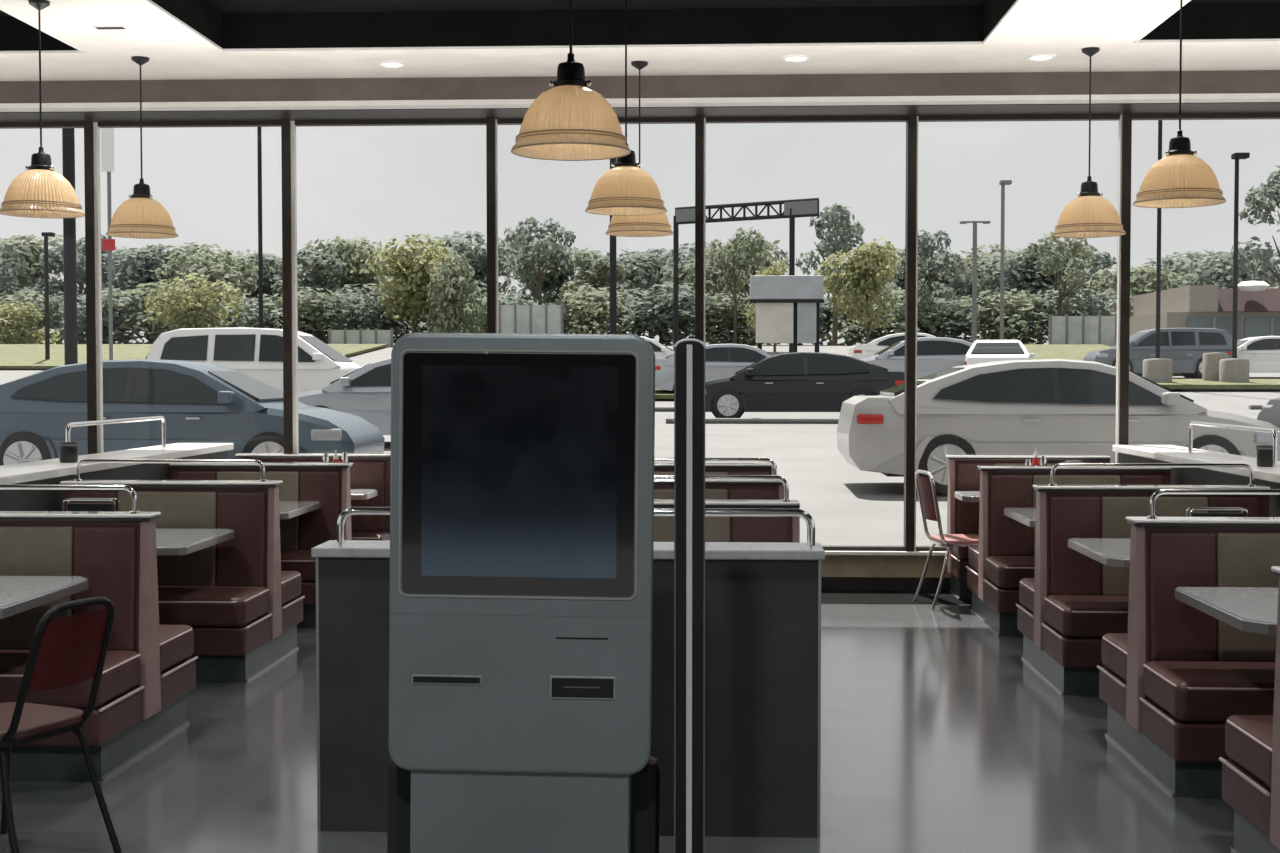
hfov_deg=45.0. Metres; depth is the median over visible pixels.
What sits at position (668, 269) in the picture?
tree
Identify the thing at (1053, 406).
car
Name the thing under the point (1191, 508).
rack
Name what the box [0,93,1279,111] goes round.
trim
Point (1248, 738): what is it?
seat cushion
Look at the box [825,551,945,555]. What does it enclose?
trim
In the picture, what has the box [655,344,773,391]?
car
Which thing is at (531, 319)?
fence panel
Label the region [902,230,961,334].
tree
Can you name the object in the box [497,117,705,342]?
window
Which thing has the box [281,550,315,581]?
seat cushion
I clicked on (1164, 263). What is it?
tree
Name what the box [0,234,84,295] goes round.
tree
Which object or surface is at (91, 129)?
window
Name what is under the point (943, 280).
tree
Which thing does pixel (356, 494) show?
table
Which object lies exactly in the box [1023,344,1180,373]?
grass verge
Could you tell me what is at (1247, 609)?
table
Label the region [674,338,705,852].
post
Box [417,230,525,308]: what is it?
tree
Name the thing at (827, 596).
trim
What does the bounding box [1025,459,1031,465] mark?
shaker
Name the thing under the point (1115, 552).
table
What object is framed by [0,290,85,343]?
bush
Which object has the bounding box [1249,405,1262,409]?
kerb
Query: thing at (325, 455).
shaker
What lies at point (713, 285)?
tree
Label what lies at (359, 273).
tree
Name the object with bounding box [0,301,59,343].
bush
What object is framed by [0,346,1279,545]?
ground
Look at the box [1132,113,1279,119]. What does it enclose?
window frame
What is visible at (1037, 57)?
recessed light
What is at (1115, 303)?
bush
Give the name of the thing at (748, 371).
mirror
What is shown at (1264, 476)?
wall
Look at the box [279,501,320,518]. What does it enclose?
table
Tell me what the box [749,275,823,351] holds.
menu board
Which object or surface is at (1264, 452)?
condiment caddy
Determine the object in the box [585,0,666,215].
pendant lamp
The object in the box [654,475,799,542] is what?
bench
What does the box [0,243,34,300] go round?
tree
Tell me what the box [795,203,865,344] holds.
tree
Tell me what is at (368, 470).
bench
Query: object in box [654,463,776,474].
bench
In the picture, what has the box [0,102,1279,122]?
trim
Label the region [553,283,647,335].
bush
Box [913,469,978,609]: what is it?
chair
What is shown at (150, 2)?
trim
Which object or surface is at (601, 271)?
tree
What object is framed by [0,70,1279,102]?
wall
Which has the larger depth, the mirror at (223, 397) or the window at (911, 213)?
the mirror at (223, 397)
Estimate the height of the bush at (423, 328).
3.248 m
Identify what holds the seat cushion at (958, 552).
on the bench at (963, 472)
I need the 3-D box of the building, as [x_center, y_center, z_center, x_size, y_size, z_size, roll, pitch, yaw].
[34.523,-5.061,74.261,20.377,3.391,10.250,0,2,3]
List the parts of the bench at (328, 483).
seat, panel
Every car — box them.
[0,359,384,465]
[145,327,361,392]
[298,358,390,434]
[640,336,673,358]
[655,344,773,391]
[705,352,904,417]
[837,359,1279,494]
[848,333,935,358]
[859,337,972,378]
[964,340,1034,364]
[1083,328,1231,378]
[1237,336,1279,371]
[1257,398,1279,427]
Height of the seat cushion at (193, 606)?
0.155 m
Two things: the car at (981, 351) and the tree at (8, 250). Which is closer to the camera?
the car at (981, 351)
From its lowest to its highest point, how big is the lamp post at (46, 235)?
5.431 m
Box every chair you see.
[0,597,120,852]
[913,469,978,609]
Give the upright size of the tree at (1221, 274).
6.692 m
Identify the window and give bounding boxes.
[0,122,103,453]
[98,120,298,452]
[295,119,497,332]
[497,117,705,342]
[706,116,917,550]
[916,114,1131,550]
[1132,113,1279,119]
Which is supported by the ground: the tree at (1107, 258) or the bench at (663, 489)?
the tree at (1107, 258)
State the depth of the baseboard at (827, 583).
11.46 m
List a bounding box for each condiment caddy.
[58,442,78,462]
[1256,445,1277,466]
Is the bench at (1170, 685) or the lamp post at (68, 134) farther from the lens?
the lamp post at (68, 134)
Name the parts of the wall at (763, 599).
rail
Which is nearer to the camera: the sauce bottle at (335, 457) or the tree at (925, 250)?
the sauce bottle at (335, 457)
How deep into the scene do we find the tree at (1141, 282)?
92.08 m
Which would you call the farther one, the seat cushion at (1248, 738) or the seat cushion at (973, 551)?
the seat cushion at (973, 551)
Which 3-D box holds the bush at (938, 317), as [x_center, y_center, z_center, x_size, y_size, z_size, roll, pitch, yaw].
[16.024,-5.710,85.430,6.773,3.121,7.425,1,2,29]
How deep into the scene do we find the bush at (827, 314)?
84.99 m
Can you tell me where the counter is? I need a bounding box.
[0,416,233,510]
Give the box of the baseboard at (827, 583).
[821,577,950,590]
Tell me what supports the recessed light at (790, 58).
in the ceiling
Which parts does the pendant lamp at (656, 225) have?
lamp shade, cord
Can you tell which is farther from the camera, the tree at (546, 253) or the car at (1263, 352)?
the tree at (546, 253)
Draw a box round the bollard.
[1202,353,1227,380]
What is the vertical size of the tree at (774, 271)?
4.228 m
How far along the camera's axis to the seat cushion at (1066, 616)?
7.66 m
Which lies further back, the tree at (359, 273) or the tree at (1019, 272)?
the tree at (359, 273)
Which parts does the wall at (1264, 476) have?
panel, rail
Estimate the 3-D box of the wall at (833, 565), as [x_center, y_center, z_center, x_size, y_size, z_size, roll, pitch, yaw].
[-0.275,1.030,11.645,14.000,0.165,0.160,0,2,3]
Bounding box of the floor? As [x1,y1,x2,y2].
[0,604,1233,852]
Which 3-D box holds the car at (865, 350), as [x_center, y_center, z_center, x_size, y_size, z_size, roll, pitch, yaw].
[9.707,-2.529,54.563,4.590,1.552,2.100,0,2,3]
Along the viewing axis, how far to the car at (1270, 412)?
20.10 m
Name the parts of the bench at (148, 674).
rail, seat, floor trim, panel, seat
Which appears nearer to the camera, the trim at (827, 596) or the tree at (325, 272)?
the trim at (827, 596)
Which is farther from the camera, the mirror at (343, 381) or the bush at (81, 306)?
the bush at (81, 306)
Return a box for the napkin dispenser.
[1065,460,1083,462]
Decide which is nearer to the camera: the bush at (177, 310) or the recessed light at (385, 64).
the recessed light at (385, 64)
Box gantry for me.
[673,198,818,352]
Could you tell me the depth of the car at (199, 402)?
17.46 m
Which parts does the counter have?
panel, rail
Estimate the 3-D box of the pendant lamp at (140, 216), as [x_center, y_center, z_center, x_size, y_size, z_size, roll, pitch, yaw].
[-3.310,-1.856,10.254,0.460,1.173,0.460,0,2,3]
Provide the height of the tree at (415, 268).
6.278 m
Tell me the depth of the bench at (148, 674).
6.50 m
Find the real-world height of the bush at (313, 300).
3.683 m
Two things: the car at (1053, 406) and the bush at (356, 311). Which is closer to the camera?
the car at (1053, 406)
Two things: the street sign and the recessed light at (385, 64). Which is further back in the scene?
the street sign
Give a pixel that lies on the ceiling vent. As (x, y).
(95, 27)
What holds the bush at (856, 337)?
on the ground
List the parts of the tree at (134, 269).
crown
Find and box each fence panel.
[328,328,393,346]
[499,303,562,333]
[1049,314,1116,345]
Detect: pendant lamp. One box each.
[0,0,84,217]
[106,56,177,238]
[511,0,630,160]
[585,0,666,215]
[606,61,673,236]
[1052,47,1125,237]
[1133,0,1225,207]
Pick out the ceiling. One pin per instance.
(1061, 28)
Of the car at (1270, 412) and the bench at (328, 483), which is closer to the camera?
the bench at (328, 483)
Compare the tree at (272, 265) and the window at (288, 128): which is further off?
the tree at (272, 265)
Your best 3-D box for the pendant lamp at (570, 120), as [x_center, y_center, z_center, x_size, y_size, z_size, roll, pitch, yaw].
[-0.265,-1.794,5.902,0.460,1.488,0.460,0,2,3]
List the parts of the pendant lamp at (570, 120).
cord, lamp shade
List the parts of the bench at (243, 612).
rail, seat, floor trim, panel, seat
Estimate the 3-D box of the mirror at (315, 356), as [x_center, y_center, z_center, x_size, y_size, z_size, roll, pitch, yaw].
[-6.339,-1.369,30.334,0.160,0.140,0.190,0,2,3]
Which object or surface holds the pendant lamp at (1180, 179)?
hanging from the ceiling
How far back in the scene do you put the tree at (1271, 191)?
75.32 m
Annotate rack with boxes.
[62,498,119,511]
[1186,507,1247,516]
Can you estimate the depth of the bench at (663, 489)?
8.65 m
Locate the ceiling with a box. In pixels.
[0,0,1279,80]
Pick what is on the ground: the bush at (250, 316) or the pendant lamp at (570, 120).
the bush at (250, 316)
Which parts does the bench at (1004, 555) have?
seat, panel, floor trim, seat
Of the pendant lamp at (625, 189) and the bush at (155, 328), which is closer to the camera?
the pendant lamp at (625, 189)
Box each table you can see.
[0,576,88,618]
[156,528,234,554]
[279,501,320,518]
[350,489,376,499]
[954,491,979,501]
[1004,508,1035,527]
[1068,538,1130,567]
[1175,587,1278,634]
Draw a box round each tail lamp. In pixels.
[857,414,883,423]
[895,380,904,384]
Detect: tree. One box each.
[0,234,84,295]
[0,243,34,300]
[24,234,119,342]
[77,242,214,326]
[155,243,257,305]
[219,249,310,313]
[270,247,361,331]
[299,236,402,323]
[365,233,462,332]
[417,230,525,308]
[501,216,575,304]
[501,236,617,304]
[560,249,638,328]
[602,246,694,337]
[658,242,752,324]
[683,233,788,338]
[707,226,765,343]
[744,261,788,351]
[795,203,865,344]
[815,237,901,341]
[815,239,896,344]
[886,248,983,311]
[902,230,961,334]
[955,244,1031,337]
[968,240,1104,343]
[1025,231,1095,315]
[1066,251,1116,308]
[1085,263,1210,311]
[1143,251,1212,287]
[1173,247,1279,288]
[1228,165,1279,281]
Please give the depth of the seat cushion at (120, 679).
6.10 m
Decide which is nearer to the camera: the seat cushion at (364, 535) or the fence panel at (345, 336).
the seat cushion at (364, 535)
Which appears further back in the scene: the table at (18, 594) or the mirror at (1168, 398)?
the mirror at (1168, 398)
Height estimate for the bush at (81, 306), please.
3.694 m
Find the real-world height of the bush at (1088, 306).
3.661 m
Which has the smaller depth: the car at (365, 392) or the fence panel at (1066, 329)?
the car at (365, 392)
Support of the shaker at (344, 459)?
on the table at (356, 494)
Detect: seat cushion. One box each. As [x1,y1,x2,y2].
[0,650,139,708]
[158,586,268,626]
[159,625,193,672]
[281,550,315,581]
[281,571,300,604]
[351,531,389,540]
[953,547,968,558]
[968,544,978,570]
[986,556,1034,588]
[1019,578,1033,612]
[1045,595,1128,637]
[1101,633,1127,681]
[1143,661,1274,722]
[1225,715,1272,787]
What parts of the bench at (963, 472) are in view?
panel, seat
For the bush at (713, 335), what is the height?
3.385 m
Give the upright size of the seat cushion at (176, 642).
0.155 m
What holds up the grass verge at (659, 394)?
on the ground
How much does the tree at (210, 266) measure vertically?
6.826 m
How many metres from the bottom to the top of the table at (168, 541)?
0.766 m
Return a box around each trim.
[0,0,1279,53]
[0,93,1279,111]
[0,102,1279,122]
[821,590,971,604]
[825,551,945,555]
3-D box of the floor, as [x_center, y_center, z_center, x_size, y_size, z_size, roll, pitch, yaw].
[-0.605,1.495,4.384,14.000,0.080,14.600,0,2,3]
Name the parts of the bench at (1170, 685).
seat, panel, floor trim, seat, rail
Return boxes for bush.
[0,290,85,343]
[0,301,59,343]
[42,287,163,343]
[102,279,196,343]
[143,273,247,330]
[194,293,299,327]
[251,287,368,343]
[305,283,428,342]
[393,301,498,341]
[419,247,484,332]
[468,292,553,332]
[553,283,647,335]
[609,281,733,344]
[672,291,776,344]
[737,296,862,344]
[819,281,938,344]
[889,297,979,339]
[931,288,1048,343]
[1007,285,1134,340]
[1099,302,1132,316]
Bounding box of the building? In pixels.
[1130,281,1279,339]
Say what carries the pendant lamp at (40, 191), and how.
hanging from the ceiling
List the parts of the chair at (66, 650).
leg, leg, seat, frame, leg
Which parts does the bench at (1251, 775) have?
floor trim, seat, panel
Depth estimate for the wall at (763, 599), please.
5.35 m
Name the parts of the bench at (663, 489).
rail, panel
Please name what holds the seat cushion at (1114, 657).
on the bench at (1170, 685)
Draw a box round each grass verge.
[0,344,387,368]
[655,389,673,398]
[665,345,854,345]
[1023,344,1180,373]
[1155,379,1279,388]
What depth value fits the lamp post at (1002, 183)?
61.16 m
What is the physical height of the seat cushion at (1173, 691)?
0.155 m
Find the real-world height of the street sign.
7.428 m
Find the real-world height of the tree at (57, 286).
7.445 m
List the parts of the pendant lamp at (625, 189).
lamp shade, cord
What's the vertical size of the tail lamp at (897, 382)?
0.110 m
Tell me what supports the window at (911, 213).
in the wall at (833, 565)
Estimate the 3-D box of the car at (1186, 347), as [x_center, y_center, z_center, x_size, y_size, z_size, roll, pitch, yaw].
[17.524,-2.451,52.208,4.740,1.732,2.100,0,2,3]
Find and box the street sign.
[101,128,114,359]
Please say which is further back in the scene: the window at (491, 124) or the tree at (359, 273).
the tree at (359, 273)
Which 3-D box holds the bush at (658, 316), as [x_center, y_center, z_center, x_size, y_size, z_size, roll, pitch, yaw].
[1.617,-6.120,86.108,6.704,3.949,7.349,-1,2,-20]
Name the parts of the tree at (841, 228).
crown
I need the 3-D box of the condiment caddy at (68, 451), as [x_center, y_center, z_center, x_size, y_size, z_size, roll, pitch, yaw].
[-3.336,0.151,9.020,0.119,0.117,0.119,0,2,3]
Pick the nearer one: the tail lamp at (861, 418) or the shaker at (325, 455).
the shaker at (325, 455)
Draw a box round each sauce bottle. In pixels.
[333,450,339,462]
[1032,447,1039,465]
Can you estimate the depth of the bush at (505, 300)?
85.02 m
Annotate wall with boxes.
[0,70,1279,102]
[311,507,824,837]
[821,555,950,576]
[1112,421,1279,516]
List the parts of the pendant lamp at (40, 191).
cord, lamp shade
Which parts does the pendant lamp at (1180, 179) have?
lamp shade, cord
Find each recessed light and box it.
[377,61,406,67]
[781,55,810,61]
[1025,54,1056,61]
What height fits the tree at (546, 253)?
7.535 m
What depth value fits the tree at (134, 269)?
99.61 m
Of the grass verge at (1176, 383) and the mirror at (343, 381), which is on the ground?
the grass verge at (1176, 383)
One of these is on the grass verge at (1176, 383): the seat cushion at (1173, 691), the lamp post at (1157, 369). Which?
the lamp post at (1157, 369)
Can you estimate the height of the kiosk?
1.702 m
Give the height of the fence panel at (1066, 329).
1.564 m
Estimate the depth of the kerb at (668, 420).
31.42 m
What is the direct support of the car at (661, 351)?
on the ground
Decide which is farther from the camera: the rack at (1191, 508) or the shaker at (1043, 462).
the shaker at (1043, 462)
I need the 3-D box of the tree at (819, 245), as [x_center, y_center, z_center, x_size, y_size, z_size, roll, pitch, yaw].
[13.455,-8.298,98.304,5.871,7.676,5.629,-2,3,-42]
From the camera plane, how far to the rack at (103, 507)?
8.04 m
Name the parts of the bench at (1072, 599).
seat, panel, floor trim, seat, rail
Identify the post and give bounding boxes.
[41,232,54,358]
[62,128,77,364]
[257,127,262,327]
[610,158,616,333]
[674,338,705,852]
[960,221,989,342]
[999,180,1011,339]
[1143,120,1172,381]
[1219,152,1249,389]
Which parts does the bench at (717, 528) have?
rail, panel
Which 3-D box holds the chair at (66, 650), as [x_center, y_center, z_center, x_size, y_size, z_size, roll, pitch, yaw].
[-2.044,0.992,5.073,0.602,0.886,0.432,1,2,25]
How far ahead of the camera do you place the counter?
9.19 m
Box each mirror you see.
[217,391,234,403]
[312,353,321,359]
[339,377,350,385]
[746,369,753,374]
[1162,392,1179,404]
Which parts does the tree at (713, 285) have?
crown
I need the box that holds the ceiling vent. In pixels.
[92,26,128,29]
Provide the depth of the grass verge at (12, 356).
67.83 m
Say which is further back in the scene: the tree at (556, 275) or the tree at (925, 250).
the tree at (556, 275)
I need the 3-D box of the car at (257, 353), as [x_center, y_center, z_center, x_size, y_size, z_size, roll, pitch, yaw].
[-7.376,-1.001,31.350,4.990,1.982,2.100,0,2,3]
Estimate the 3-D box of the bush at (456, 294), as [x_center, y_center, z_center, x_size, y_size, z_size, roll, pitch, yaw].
[-9.712,-6.594,79.967,3.402,5.386,3.562,0,2,-6]
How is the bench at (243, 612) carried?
on the floor
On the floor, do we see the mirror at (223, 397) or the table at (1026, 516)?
the table at (1026, 516)
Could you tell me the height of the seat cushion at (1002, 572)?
0.155 m
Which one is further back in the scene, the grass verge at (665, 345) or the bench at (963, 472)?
the grass verge at (665, 345)
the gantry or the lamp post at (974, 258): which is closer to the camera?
the gantry
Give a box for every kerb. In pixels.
[655,407,673,411]
[666,418,838,423]
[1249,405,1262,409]
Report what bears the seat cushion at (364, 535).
on the bench at (368, 470)
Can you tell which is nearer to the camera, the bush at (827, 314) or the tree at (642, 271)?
the bush at (827, 314)
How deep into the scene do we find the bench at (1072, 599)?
8.11 m
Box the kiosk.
[387,333,659,852]
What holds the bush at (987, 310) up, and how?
on the ground
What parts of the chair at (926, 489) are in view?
leg, frame, leg, seat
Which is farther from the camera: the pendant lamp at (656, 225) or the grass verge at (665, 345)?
the grass verge at (665, 345)
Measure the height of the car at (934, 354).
1.602 m
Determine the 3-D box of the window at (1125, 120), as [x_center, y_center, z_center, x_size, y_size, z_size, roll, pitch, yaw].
[2.808,-0.738,11.401,1.557,3.325,0.130,0,2,3]
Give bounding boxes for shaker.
[322,453,328,461]
[341,452,347,462]
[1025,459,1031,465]
[1040,456,1046,465]
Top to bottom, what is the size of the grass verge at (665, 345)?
0.100 m
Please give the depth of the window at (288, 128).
11.59 m
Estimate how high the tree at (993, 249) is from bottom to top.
7.156 m
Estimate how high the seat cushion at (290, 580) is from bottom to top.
0.155 m
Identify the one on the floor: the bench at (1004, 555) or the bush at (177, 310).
the bench at (1004, 555)
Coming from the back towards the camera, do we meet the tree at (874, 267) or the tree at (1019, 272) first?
the tree at (1019, 272)
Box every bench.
[0,484,197,780]
[60,459,304,681]
[169,462,361,626]
[235,453,390,540]
[654,457,783,499]
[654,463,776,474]
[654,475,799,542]
[945,455,1110,598]
[966,465,1171,635]
[1016,463,1269,694]
[1097,489,1279,796]
[1219,566,1279,852]
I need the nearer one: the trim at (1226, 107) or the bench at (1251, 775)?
the bench at (1251, 775)
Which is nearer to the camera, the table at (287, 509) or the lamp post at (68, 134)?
the table at (287, 509)
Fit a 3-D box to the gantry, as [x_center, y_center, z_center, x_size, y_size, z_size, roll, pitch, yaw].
[3.879,-5.080,57.769,6.698,6.658,0.198,2,2,40]
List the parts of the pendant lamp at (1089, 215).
lamp shade, cord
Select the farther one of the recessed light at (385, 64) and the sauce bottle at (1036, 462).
the sauce bottle at (1036, 462)
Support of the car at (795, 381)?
on the ground
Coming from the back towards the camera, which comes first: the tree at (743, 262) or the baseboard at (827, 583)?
the tree at (743, 262)
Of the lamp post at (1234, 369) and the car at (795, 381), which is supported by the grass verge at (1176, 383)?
the lamp post at (1234, 369)
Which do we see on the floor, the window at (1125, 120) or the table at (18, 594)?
the table at (18, 594)
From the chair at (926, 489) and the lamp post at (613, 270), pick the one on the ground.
the lamp post at (613, 270)
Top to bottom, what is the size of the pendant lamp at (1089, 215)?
1.193 m
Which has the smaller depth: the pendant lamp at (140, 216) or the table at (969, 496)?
the pendant lamp at (140, 216)
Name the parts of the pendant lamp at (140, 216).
cord, lamp shade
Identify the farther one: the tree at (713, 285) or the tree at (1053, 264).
the tree at (713, 285)
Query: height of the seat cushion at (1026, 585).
0.155 m
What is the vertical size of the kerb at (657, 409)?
0.160 m
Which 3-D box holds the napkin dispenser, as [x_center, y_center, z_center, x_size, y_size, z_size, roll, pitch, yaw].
[3.031,0.357,10.790,0.110,0.235,0.124,0,2,3]
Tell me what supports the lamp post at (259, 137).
on the ground
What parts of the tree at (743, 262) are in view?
crown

